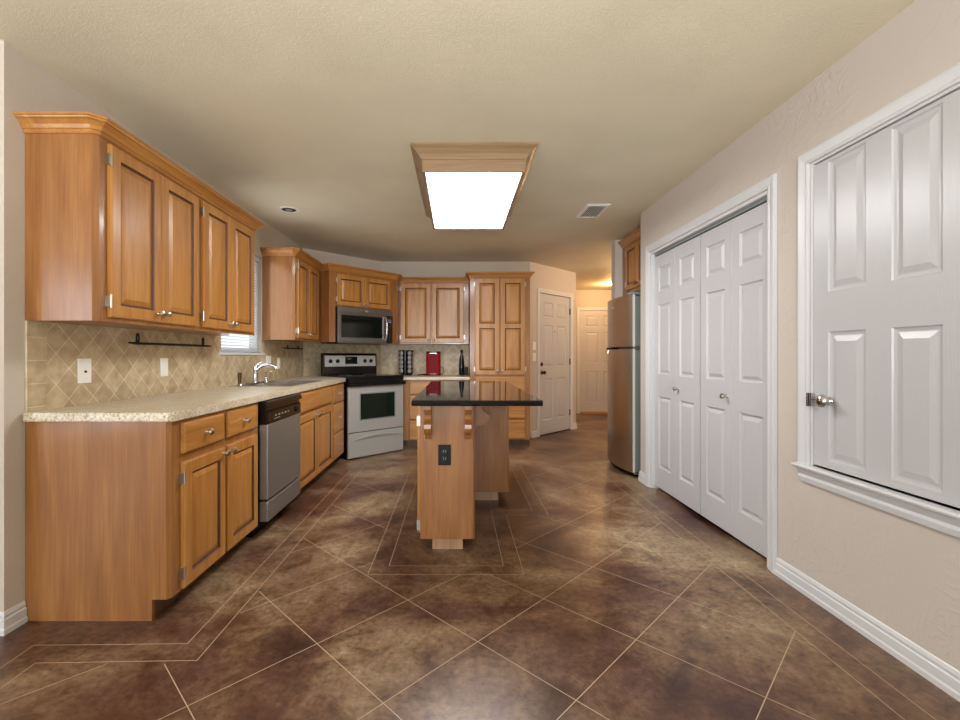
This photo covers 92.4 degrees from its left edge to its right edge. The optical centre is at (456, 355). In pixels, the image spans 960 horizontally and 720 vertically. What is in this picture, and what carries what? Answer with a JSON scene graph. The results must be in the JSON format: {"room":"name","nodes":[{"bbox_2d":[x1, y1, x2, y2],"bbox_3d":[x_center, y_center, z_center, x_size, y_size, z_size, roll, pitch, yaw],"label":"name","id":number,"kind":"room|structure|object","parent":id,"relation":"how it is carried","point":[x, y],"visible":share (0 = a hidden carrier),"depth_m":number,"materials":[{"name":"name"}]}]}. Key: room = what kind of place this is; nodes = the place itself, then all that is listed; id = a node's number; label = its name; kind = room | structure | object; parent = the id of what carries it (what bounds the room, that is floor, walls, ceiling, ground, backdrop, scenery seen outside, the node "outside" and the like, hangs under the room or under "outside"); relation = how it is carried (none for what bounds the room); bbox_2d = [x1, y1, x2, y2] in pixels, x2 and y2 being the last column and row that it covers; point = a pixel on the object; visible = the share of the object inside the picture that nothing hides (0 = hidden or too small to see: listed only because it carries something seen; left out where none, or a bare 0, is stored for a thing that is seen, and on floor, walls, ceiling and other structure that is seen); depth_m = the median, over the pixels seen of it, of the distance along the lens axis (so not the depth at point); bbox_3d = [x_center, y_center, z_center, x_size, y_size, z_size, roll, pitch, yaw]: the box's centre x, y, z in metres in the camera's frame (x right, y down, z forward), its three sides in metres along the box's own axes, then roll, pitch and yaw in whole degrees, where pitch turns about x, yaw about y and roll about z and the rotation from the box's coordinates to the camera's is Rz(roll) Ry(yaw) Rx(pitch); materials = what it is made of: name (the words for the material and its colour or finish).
{"room":"kitchen","nodes":[
{"label":"kitchen","id":0,"kind":"room"},
{"bbox_2d":[0,40,302,611],"bbox_3d":[-1.923,-0.076,3.721,0.120,2.440,3.658,0,0,0],"label":"wall","id":1,"kind":"structure","parent":0,"point":[25,85],"depth_m":1.94,"materials":[{"name":"paint"}]},
{"bbox_2d":[77,358,90,383],"bbox_3d":[-1.848,0.076,2.287,0.013,0.122,0.082,0,0,0],"label":"wall plate","id":2,"kind":"object","parent":1,"relation":"attached to","point":[83,365],"visible":1,"depth_m":2.28,"materials":[{"name":"white plastic"}]},
{"bbox_2d":[13,111,206,329],"bbox_3d":[-1.682,-0.588,2.345,0.360,0.873,0.833,0,0,0],"label":"upper cabinet","id":3,"kind":"object","parent":1,"relation":"attached to","point":[112,222],"visible":1,"depth_m":2.02,"materials":[{"name":"brown wood"}]},
{"bbox_2d":[25,320,302,411],"bbox_3d":[-1.859,0.058,3.764,0.008,0.420,3.560,0,0,0],"label":"backsplash","id":4,"kind":"structure","parent":1,"relation":"attached to","point":[120,370],"depth_m":2.56,"materials":[{"name":"tile"}]},
{"bbox_2d":[160,358,167,375],"bbox_3d":[-1.850,0.074,2.910,0.009,0.115,0.072,0,0,0],"label":"wall plate","id":5,"kind":"object","parent":1,"relation":"attached to","point":[163,361],"visible":1,"depth_m":2.90,"materials":[{"name":"white plastic"}]},
{"bbox_2d":[128,333,210,346],"bbox_3d":[-1.826,-0.095,2.955,0.057,0.068,0.850,0,0,0],"label":"towel bar","id":6,"kind":"object","parent":1,"relation":"attached to","point":[137,342],"visible":1,"depth_m":2.84,"materials":[{"name":"black metal"}]},
{"bbox_2d":[150,185,263,335],"bbox_3d":[-1.682,-0.588,3.173,0.360,0.873,0.821,0,0,0],"label":"upper cabinet","id":7,"kind":"object","parent":1,"relation":"attached to","point":[226,231],"visible":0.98,"depth_m":3.06,"materials":[{"name":"brown wood"}]},
{"bbox_2d":[219,261,264,354],"bbox_3d":[-1.902,-0.465,4.000,0.122,0.922,0.820,0,0,0],"label":"window","id":8,"kind":"structure","parent":1,"relation":"in","point":[220,353],"depth_m":4.10,"materials":[{"name":"white paint"}]},
{"bbox_2d":[221,256,259,351],"bbox_3d":[-1.887,-0.477,4.000,0.041,0.894,0.736,0,0,0],"label":"window blind","id":9,"kind":"object","parent":8,"relation":"attached to","point":[234,346],"visible":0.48,"depth_m":4.15,"materials":[{"name":"white plastic"}]},
{"bbox_2d":[266,356,270,366],"bbox_3d":[-1.850,0.059,4.520,0.008,0.115,0.115,0,0,0],"label":"wall plate","id":10,"kind":"object","parent":1,"relation":"attached to","point":[268,358],"visible":0.77,"depth_m":4.51,"materials":[{"name":"white plastic"}]},
{"bbox_2d":[277,358,279,368],"bbox_3d":[-1.850,0.079,4.775,0.009,0.115,0.072,0,0,0],"label":"wall plate","id":11,"kind":"object","parent":1,"relation":"attached to","point":[278,359],"visible":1,"depth_m":4.76,"materials":[{"name":"white plastic"}]},
{"bbox_2d":[260,247,321,341],"bbox_3d":[-1.682,-0.588,4.781,0.360,0.873,0.868,0,0,0],"label":"upper cabinet","id":12,"kind":"object","parent":1,"relation":"attached to","point":[290,275],"visible":1,"depth_m":4.40,"materials":[{"name":"brown wood"}]},
{"bbox_2d":[303,248,380,342],"bbox_3d":[-1.476,-0.076,6.022,1.315,2.440,0.120,0,0,-45],"label":"wall","id":13,"kind":"structure","parent":0,"point":[323,257],"depth_m":5.94,"materials":[{"name":"paint"}]},
{"bbox_2d":[303,343,380,375],"bbox_3d":[-1.457,0.056,5.950,1.129,0.424,0.008,0,0,-45],"label":"backsplash","id":14,"kind":"structure","parent":13,"relation":"attached to","point":[312,352],"depth_m":5.74,"materials":[{"name":"tile"}]},
{"bbox_2d":[320,263,402,343],"bbox_3d":[-1.215,-0.588,5.671,1.216,0.873,0.553,0,0,-45],"label":"upper cabinet","id":15,"kind":"object","parent":13,"relation":"attached to","point":[340,285],"visible":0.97,"depth_m":5.35,"materials":[{"name":"brown wood"}]},
{"bbox_2d":[325,306,392,343],"bbox_3d":[-1.185,-0.347,5.555,0.758,0.413,0.444,0,0,-45],"label":"microwave","id":16,"kind":"object","parent":15,"relation":"attached to","point":[352,325],"visible":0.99,"depth_m":5.40,"materials":[{"name":"silver metal"}]},
{"bbox_2d":[381,262,529,374],"bbox_3d":[-0.021,-0.076,6.420,2.063,2.440,0.120,0,0,0],"label":"wall","id":17,"kind":"structure","parent":0,"point":[406,269],"depth_m":6.36,"materials":[{"name":"paint"}]},
{"bbox_2d":[381,344,467,374],"bbox_3d":[-0.445,0.058,6.356,1.204,0.420,0.008,0,0,0],"label":"backsplash","id":18,"kind":"structure","parent":17,"relation":"attached to","point":[450,354],"depth_m":6.35,"materials":[{"name":"tile"}]},
{"bbox_2d":[400,277,468,344],"bbox_3d":[-0.299,-0.588,6.165,0.905,0.873,0.375,0,0,0],"label":"upper cabinet","id":19,"kind":"object","parent":17,"relation":"attached to","point":[433,310],"visible":0.99,"depth_m":6.01,"materials":[{"name":"brown wood"}]},
{"bbox_2d":[0,0,915,289],"bbox_3d":[0.000,-1.356,2.815,9.240,0.120,12.870,0,0,0],"label":"ceiling","id":20,"kind":"structure","parent":0,"point":[316,108],"depth_m":2.26,"materials":[{"name":"paint"}]},
{"bbox_2d":[279,206,298,212],"bbox_3d":[-1.490,-1.288,4.080,0.168,0.015,0.168,0,0,0],"label":"recessed light","id":21,"kind":"object","parent":20,"relation":"in","point":[287,209],"visible":1,"depth_m":4.07,"materials":[{"name":"white plastic"}]},
{"bbox_2d":[410,142,537,228],"bbox_3d":[0.104,-1.220,3.518,0.781,0.152,1.446,0,0,0],"label":"ceiling light","id":22,"kind":"object","parent":20,"relation":"attached to","point":[463,185],"visible":1,"depth_m":3.03,"materials":[{"name":"pale wood"},{"name":"frosted white acrylic diffuser"}]},
{"bbox_2d":[426,173,520,227],"bbox_3d":[0.104,-1.161,3.518,0.600,0.016,1.265,0,0,0],"label":"diffuser","id":23,"kind":"object","parent":22,"relation":"attached to","point":[455,200],"depth_m":3.38,"materials":[{"name":"white plastic"}]},
{"bbox_2d":[575,204,610,217],"bbox_3d":[1.215,-1.290,4.120,0.210,0.012,0.380,0,0,0],"label":"ceiling vent","id":24,"kind":"object","parent":20,"relation":"in","point":[590,210],"visible":1,"depth_m":4.10,"materials":[{"name":"white plastic"}]},
{"bbox_2d":[0,413,959,719],"bbox_3d":[0.000,1.194,2.815,9.240,0.101,12.870,0,0,0],"label":"floor","id":25,"kind":"structure","parent":0,"point":[587,590],"depth_m":1.91,"materials":[{"name":"tile"}]},
{"bbox_2d":[25,402,257,620],"bbox_3d":[-1.522,0.715,2.422,0.676,0.859,0.880,0,0,0],"label":"base cabinet","id":26,"kind":"object","parent":25,"relation":"on","point":[122,519],"visible":1,"depth_m":1.98,"materials":[{"name":"brown wood"}]},
{"bbox_2d":[23,376,345,421],"bbox_3d":[-1.535,0.264,3.782,0.638,0.040,3.640,0,0,0],"label":"countertop","id":27,"kind":"structure","parent":26,"relation":"on","point":[171,407],"depth_m":2.29,"materials":[{"name":"stone"}]},
{"bbox_2d":[245,361,276,383],"bbox_3d":[-1.672,0.145,3.980,0.203,0.190,0.260,0,0,0],"label":"faucet","id":28,"kind":"object","parent":27,"relation":"on","point":[256,367],"visible":0.99,"depth_m":3.97,"materials":[{"name":"silver metal"}]},
{"bbox_2d":[228,380,321,386],"bbox_3d":[-1.545,0.319,4.010,0.490,0.160,0.820,0,0,0],"label":"sink","id":29,"kind":"object","parent":27,"relation":"in","point":[272,383],"visible":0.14,"depth_m":3.99,"materials":[{"name":"silver metal"}]},
{"bbox_2d":[237,373,241,384],"bbox_3d":[-1.748,0.189,3.700,0.044,0.102,0.044,0,0,0],"label":"sprayer","id":30,"kind":"object","parent":29,"relation":"on","point":[239,375],"visible":0.98,"depth_m":3.69,"materials":[{"name":"silver metal"}]},
{"bbox_2d":[246,394,301,536],"bbox_3d":[-1.492,0.715,3.173,0.653,0.858,0.598,0,0,0],"label":"dishwasher","id":31,"kind":"object","parent":25,"relation":"on","point":[279,417],"visible":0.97,"depth_m":3.03,"materials":[{"name":"silver metal"}]},
{"bbox_2d":[294,385,331,491],"bbox_3d":[-1.523,0.715,4.002,0.674,0.859,1.045,0,0,0],"label":"base cabinet","id":32,"kind":"object","parent":25,"relation":"on","point":[316,406],"visible":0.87,"depth_m":3.96,"materials":[{"name":"brown wood"}]},
{"bbox_2d":[323,382,343,471],"bbox_3d":[-1.522,0.715,4.782,0.676,0.859,0.515,0,0,0],"label":"base cabinet","id":33,"kind":"object","parent":25,"relation":"on","point":[337,402],"visible":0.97,"depth_m":4.71,"materials":[{"name":"brown wood"}]},
{"bbox_2d":[321,353,405,458],"bbox_3d":[-1.115,0.558,5.480,0.758,1.172,0.659,0,0,-45],"label":"range","id":34,"kind":"object","parent":25,"relation":"on","point":[373,402],"visible":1,"depth_m":5.32,"materials":[{"name":"silver metal"}]},
{"bbox_2d":[321,373,403,378],"bbox_3d":[-1.125,0.245,5.490,0.758,0.027,0.622,0,0,-45],"label":"cooktop","id":35,"kind":"object","parent":34,"relation":"in","point":[342,375],"depth_m":5.36,"materials":[{"name":"black glass"}]},
{"bbox_2d":[402,380,469,446],"bbox_3d":[-0.303,0.724,5.999,0.923,0.840,0.706,0,0,0],"label":"base cabinet","id":36,"kind":"object","parent":25,"relation":"on","point":[412,388],"visible":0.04,"depth_m":5.70,"materials":[{"name":"brown wood"}]},
{"bbox_2d":[404,375,469,379],"bbox_3d":[-0.538,0.284,6.013,1.391,0.040,0.676,0,0,0],"label":"countertop","id":37,"kind":"structure","parent":36,"relation":"on","point":[406,377],"depth_m":5.67,"materials":[{"name":"stone"}]},
{"bbox_2d":[398,350,413,374],"bbox_3d":[-0.685,0.098,6.170,0.170,0.332,0.170,0,0,-45],"label":"spice rack","id":38,"kind":"object","parent":37,"relation":"on","point":[405,355],"visible":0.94,"depth_m":6.11,"materials":[{"name":"black metal"}]},
{"bbox_2d":[426,351,443,374],"bbox_3d":[-0.293,0.104,6.146,0.243,0.318,0.181,0,0,0],"label":"coffee maker","id":39,"kind":"object","parent":37,"relation":"on","point":[433,358],"visible":0.98,"depth_m":6.07,"materials":[{"name":"red plastic"}]},
{"bbox_2d":[459,350,463,374],"bbox_3d":[0.062,0.095,6.150,0.074,0.338,0.074,0,0,0],"label":"bottle","id":40,"kind":"object","parent":37,"relation":"on","point":[461,359],"visible":0.96,"depth_m":6.12,"materials":[{"name":"black glass"}]},
{"bbox_2d":[417,406,508,548],"bbox_3d":[0.070,0.710,3.406,0.674,0.868,1.688,0,0,0],"label":"kitchen island","id":41,"kind":"object","parent":25,"relation":"on","point":[478,436],"visible":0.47,"depth_m":2.68,"materials":[{"name":"brown wood"}]},
{"bbox_2d":[438,445,450,464],"bbox_3d":[-0.072,0.579,2.675,0.074,0.120,0.009,0,0,0],"label":"electrical outlet","id":42,"kind":"object","parent":41,"relation":"attached to","point":[444,451],"visible":1,"depth_m":2.67,"materials":[{"name":"black plastic"}]},
{"bbox_2d":[411,381,542,405],"bbox_3d":[0.110,0.260,3.432,0.716,0.031,1.876,0,0,0],"label":"island countertop","id":43,"kind":"structure","parent":41,"relation":"on","point":[436,393],"depth_m":2.81,"materials":[{"name":"black stone"}]},
{"bbox_2d":[465,272,534,446],"bbox_3d":[0.533,0.057,5.999,0.850,2.174,0.706,0,0,0],"label":"pantry cabinet","id":44,"kind":"object","parent":25,"relation":"on","point":[499,302],"visible":0.56,"depth_m":5.68,"materials":[{"name":"brown wood"}]},
{"bbox_2d":[605,292,640,475],"bbox_3d":[1.972,0.275,4.633,0.786,1.738,0.704,0,0,0],"label":"refrigerator","id":45,"kind":"object","parent":25,"relation":"on","point":[623,350],"visible":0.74,"depth_m":4.38,"materials":[{"name":"grey metal"}]},
{"bbox_2d":[530,262,575,437],"bbox_3d":[1.396,-0.076,6.831,1.212,2.440,0.120,0,0,-45],"label":"wall","id":46,"kind":"structure","parent":0,"point":[544,277],"depth_m":6.61,"materials":[{"name":"beige paint"}]},
{"bbox_2d":[531,430,537,437],"bbox_3d":[1.081,1.099,6.419,0.017,0.091,0.143,0,0,45],"label":"baseboard","id":47,"kind":"structure","parent":46,"relation":"attached to","point":[534,434],"depth_m":6.41,"materials":[{"name":"white paint"}]},
{"bbox_2d":[537,288,572,436],"bbox_3d":[1.435,0.096,6.833,0.944,2.097,0.172,0,0,-45],"label":"door","id":48,"kind":"structure","parent":46,"relation":"in","point":[553,312],"depth_m":6.79,"materials":[{"name":"white paint"}]},
{"bbox_2d":[576,290,610,412],"bbox_3d":[3.110,-0.076,9.160,2.780,2.440,0.120,0,0,0],"label":"wall","id":49,"kind":"structure","parent":0,"point":[584,298],"depth_m":9.10,"materials":[{"name":"beige paint"}]},
{"bbox_2d":[577,307,607,413],"bbox_3d":[2.845,0.096,9.110,0.944,2.097,0.220,0,0,0],"label":"door","id":50,"kind":"structure","parent":49,"relation":"in","point":[592,326],"depth_m":9.11,"materials":[{"name":"white paint"}]},
{"bbox_2d":[611,240,621,299],"bbox_3d":[3.135,-0.076,5.210,2.730,2.440,0.120,0,0,0],"label":"wall","id":51,"kind":"structure","parent":0,"point":[616,249],"depth_m":5.15,"materials":[{"name":"beige paint"}]},
{"bbox_2d":[641,0,959,670],"bbox_3d":[1.736,-0.076,0.350,0.120,2.440,7.700,0,0,0],"label":"wall","id":52,"kind":"structure","parent":0,"point":[904,573],"depth_m":2.03,"materials":[{"name":"beige paint"}]},
{"bbox_2d":[618,227,640,295],"bbox_3d":[2.121,-0.964,4.675,0.648,0.596,0.940,0,0,0],"label":"upper cabinet","id":53,"kind":"object","parent":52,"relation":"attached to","point":[631,244],"visible":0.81,"depth_m":4.83,"materials":[{"name":"brown wood"}]},
{"bbox_2d":[645,173,776,573],"bbox_3d":[1.727,0.096,3.230,0.138,2.097,1.644,0,0,0],"label":"door","id":54,"kind":"structure","parent":52,"relation":"in","point":[711,290],"depth_m":3.01,"materials":[{"name":"white paint"}]},
{"bbox_2d":[774,557,959,701],"bbox_3d":[1.667,1.099,-0.545,0.017,0.091,5.909,0,0,0],"label":"baseboard","id":55,"kind":"structure","parent":52,"relation":"attached to","point":[938,672],"depth_m":1.82,"materials":[{"name":"white paint"}]},
{"bbox_2d":[791,62,959,537],"bbox_3d":[1.712,-0.180,1.825,0.168,1.575,0.847,0,0,0],"label":"door","id":56,"kind":"structure","parent":52,"relation":"in","point":[878,215],"depth_m":1.80,"materials":[{"name":"white paint"}]},
{"bbox_3d":[2.123,-0.076,4.140,0.654,2.440,0.120,0,0,0],"label":"wall","id":57,"kind":"structure","parent":0,"visible":0},
{"bbox_2d":[638,471,644,484],"bbox_3d":[2.054,1.099,4.136,0.791,0.091,0.161,0,0,0],"label":"baseboard","id":58,"kind":"structure","parent":57,"relation":"attached to","point":[641,478],"depth_m":4.14,"materials":[{"name":"white paint"}]},
{"bbox_3d":[-3.242,-0.076,1.952,2.517,2.440,0.120,0,0,0],"label":"wall","id":59,"kind":"structure","parent":0,"visible":0},
{"bbox_2d":[0,600,27,635],"bbox_3d":[-3.173,1.099,1.927,2.654,0.091,0.103,0,0,0],"label":"baseboard","id":60,"kind":"structure","parent":59,"relation":"attached to","point":[15,616],"depth_m":1.92,"materials":[{"name":"white paint"}]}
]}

